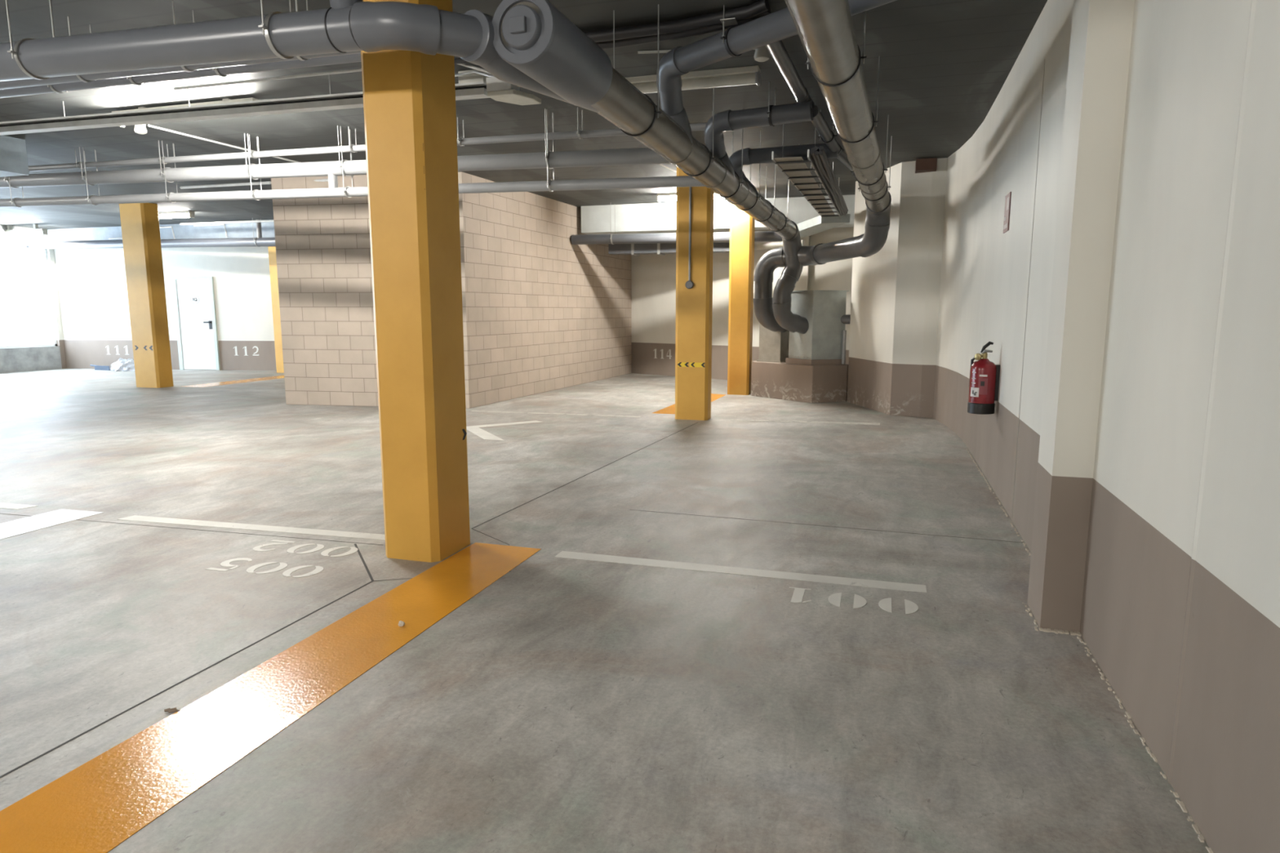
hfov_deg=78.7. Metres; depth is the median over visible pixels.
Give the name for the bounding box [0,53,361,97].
pipe
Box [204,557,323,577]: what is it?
stencil number
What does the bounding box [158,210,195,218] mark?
lamp
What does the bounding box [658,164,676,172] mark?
conduit
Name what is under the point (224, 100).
lamp
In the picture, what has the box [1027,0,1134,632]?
pillar
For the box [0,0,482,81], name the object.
drain pipe
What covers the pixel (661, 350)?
stencil number
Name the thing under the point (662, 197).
diffuser
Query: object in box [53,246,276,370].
wall
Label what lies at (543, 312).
wall
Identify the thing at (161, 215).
diffuser
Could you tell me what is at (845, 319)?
pipe
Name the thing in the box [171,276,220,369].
door
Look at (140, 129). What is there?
smoke detector
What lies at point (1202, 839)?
crumbs
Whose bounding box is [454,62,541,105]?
ceiling light
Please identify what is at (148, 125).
conduit
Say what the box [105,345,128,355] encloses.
stencil number
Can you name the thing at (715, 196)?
lamp
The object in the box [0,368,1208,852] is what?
floor
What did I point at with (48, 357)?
wall
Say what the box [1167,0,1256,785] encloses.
trim
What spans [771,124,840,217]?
cable tray
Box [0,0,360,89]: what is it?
pipe
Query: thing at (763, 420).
parking line
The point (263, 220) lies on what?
conduit
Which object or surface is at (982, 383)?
picture
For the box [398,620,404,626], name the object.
crumb
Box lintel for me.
[0,224,48,245]
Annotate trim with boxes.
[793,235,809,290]
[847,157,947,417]
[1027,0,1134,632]
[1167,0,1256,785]
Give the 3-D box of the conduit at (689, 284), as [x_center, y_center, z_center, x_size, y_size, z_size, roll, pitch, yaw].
[0.601,-2.336,9.387,0.100,1.340,0.045,3,9,17]
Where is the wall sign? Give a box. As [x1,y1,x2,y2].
[1003,191,1011,233]
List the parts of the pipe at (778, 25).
rod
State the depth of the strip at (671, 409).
10.84 m
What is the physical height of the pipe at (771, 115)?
0.742 m
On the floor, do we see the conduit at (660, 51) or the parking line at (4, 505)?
the parking line at (4, 505)
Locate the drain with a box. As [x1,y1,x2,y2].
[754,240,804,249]
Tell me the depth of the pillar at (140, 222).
13.60 m
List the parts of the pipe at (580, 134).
rod, rod, rod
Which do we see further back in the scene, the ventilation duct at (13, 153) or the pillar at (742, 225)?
the pillar at (742, 225)
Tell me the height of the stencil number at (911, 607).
0.002 m
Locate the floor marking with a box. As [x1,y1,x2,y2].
[466,420,542,440]
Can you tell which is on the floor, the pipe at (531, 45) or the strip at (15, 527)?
the strip at (15, 527)
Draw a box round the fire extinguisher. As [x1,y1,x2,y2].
[967,341,999,414]
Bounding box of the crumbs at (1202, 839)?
[966,448,1213,852]
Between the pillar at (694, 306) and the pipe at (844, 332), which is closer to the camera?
the pillar at (694, 306)
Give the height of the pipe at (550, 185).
0.743 m
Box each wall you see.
[0,248,66,373]
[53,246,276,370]
[271,171,631,408]
[631,226,853,379]
[933,0,1279,852]
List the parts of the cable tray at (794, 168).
rod, rail, rail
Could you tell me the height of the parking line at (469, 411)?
0.002 m
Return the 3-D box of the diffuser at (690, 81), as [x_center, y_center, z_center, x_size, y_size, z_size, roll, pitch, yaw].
[0.374,-2.683,6.108,1.080,0.080,0.084,3,9,17]
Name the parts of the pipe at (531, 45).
rod, rod, rod, rod, rod, rod, rod, rod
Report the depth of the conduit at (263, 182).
11.16 m
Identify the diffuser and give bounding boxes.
[6,231,42,235]
[158,213,189,218]
[632,72,755,93]
[658,194,724,201]
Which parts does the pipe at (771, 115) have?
rod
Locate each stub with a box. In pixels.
[255,219,262,238]
[328,173,337,190]
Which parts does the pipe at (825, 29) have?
rod, rod, rod, rod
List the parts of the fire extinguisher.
label panel, carry handle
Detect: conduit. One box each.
[108,226,175,239]
[147,124,354,177]
[173,67,361,89]
[179,181,271,188]
[179,219,274,225]
[193,223,227,237]
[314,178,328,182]
[637,48,755,53]
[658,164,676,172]
[684,186,693,288]
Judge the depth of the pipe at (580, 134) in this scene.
8.04 m
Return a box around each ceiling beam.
[47,222,275,240]
[581,194,855,234]
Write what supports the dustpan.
on the floor
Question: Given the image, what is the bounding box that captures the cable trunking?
[0,74,489,135]
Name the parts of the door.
handle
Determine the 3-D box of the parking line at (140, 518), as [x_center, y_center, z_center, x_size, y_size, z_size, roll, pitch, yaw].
[-2.356,0.636,4.892,2.150,0.002,0.109,2,9,14]
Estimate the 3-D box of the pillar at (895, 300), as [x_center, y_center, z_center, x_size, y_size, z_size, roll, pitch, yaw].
[3.390,-1.806,10.511,0.715,3.180,2.109,-4,9,-26]
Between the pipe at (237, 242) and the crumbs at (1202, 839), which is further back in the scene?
the pipe at (237, 242)
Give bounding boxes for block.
[915,157,937,173]
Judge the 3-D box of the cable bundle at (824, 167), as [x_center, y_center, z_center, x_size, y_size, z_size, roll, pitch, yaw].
[2.236,-2.757,9.023,0.128,0.116,4.451,3,9,17]
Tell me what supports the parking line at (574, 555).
on the floor
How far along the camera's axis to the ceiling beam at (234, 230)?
16.66 m
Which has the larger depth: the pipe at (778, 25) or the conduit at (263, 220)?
the conduit at (263, 220)
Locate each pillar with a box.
[119,202,173,387]
[267,246,284,373]
[360,0,470,562]
[675,166,714,420]
[727,203,755,395]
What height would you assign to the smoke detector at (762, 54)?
0.097 m
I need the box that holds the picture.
[980,381,984,386]
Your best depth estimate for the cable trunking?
6.42 m
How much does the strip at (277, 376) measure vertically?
0.002 m
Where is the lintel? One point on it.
(20, 240)
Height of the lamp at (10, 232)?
0.222 m
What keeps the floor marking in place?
on the floor
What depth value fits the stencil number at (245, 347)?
17.75 m
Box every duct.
[0,135,29,177]
[608,242,729,256]
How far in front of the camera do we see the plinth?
11.64 m
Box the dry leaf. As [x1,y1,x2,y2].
[164,707,179,712]
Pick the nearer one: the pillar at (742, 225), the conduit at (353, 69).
the conduit at (353, 69)
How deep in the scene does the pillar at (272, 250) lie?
16.90 m
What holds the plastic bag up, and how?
on the floor
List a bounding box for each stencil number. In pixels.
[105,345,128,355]
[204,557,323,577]
[235,346,258,355]
[253,539,357,556]
[653,348,671,359]
[789,586,918,613]
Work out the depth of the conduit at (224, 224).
16.32 m
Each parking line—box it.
[0,502,37,509]
[116,515,385,540]
[469,410,640,417]
[555,551,926,592]
[731,419,879,425]
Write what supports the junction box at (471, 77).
attached to the ceiling
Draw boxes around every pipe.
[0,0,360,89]
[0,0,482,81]
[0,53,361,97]
[0,108,711,187]
[0,109,704,207]
[26,218,275,248]
[27,106,706,171]
[460,0,808,333]
[571,224,782,244]
[656,0,896,146]
[704,81,813,178]
[728,142,838,192]
[753,0,892,332]
[811,105,852,170]
[840,314,850,324]
[841,330,846,364]
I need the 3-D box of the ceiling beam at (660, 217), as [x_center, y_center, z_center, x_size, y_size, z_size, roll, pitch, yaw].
[1.647,-3.590,13.262,5.500,0.460,0.450,3,9,17]
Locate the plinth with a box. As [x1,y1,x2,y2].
[751,357,848,403]
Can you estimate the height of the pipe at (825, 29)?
2.169 m
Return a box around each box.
[457,69,490,83]
[756,302,789,362]
[788,289,848,359]
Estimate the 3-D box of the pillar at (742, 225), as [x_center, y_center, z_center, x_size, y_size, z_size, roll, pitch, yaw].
[1.628,-2.109,12.547,0.350,3.180,0.330,3,9,17]
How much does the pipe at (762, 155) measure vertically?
0.563 m
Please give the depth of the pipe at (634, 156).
8.02 m
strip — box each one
[0,509,102,539]
[0,542,541,852]
[180,375,284,387]
[653,393,724,413]
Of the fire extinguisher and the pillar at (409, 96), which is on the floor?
the pillar at (409, 96)
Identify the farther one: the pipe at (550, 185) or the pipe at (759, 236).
the pipe at (759, 236)
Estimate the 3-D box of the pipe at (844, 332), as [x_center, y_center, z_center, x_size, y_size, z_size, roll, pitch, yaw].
[3.033,-1.179,11.596,0.052,0.500,0.052,3,9,17]
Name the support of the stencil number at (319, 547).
on the floor
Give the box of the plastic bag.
[110,358,134,371]
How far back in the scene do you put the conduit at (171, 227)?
16.70 m
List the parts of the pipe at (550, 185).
rod, rod, rod, rod, rod, rod, rod, rod, rod, rod, rod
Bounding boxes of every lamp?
[4,224,48,235]
[111,97,260,127]
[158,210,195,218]
[625,65,760,93]
[657,192,676,202]
[713,191,724,199]
[765,40,815,108]
[796,213,850,237]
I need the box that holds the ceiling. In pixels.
[0,0,1047,229]
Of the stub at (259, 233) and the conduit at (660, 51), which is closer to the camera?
the conduit at (660, 51)
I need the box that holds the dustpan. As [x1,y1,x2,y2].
[89,364,110,370]
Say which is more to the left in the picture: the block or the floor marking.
the floor marking
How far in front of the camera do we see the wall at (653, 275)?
15.98 m
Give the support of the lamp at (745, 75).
attached to the ceiling
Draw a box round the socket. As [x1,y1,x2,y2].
[500,0,613,106]
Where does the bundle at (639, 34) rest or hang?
hanging from the ceiling
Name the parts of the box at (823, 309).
lid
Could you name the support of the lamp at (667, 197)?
attached to the ceiling
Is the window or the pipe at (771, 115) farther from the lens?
the window
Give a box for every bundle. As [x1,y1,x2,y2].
[453,0,771,63]
[810,146,848,215]
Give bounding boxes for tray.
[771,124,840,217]
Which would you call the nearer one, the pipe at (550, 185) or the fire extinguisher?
the fire extinguisher
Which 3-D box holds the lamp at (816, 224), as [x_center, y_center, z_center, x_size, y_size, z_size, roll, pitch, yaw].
[2.664,-3.085,12.041,0.339,0.220,1.562,-3,9,-17]
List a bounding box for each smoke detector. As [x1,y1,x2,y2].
[133,124,146,133]
[754,45,769,62]
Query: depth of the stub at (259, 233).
15.63 m
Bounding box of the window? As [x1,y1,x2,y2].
[0,244,57,348]
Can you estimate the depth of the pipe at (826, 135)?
7.11 m
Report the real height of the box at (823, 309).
1.015 m
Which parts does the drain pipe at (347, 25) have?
rod, rod, rod, rod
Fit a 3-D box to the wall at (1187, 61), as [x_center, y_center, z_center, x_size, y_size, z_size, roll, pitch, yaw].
[1.194,-0.377,0.906,0.400,3.180,18.523,3,9,17]
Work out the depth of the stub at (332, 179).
7.98 m
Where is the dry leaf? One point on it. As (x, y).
(174, 709)
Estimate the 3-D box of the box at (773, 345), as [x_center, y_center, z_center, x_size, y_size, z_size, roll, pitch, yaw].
[2.139,-1.491,12.302,0.354,0.930,0.447,-8,12,-44]
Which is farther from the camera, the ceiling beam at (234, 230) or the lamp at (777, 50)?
the ceiling beam at (234, 230)
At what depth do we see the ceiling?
6.96 m
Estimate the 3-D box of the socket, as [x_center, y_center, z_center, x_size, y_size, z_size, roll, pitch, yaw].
[-0.398,-1.793,3.761,0.331,0.321,0.728,3,9,17]
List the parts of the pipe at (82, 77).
rod, rod, rod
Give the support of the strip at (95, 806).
on the floor
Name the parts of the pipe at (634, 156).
rod, rod, rod, rod, rod, rod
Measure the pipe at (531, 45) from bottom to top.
2.178 m
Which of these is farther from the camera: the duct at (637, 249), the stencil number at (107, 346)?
the stencil number at (107, 346)
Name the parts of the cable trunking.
rail, rod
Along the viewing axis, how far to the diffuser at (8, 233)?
16.82 m
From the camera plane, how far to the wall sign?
5.80 m

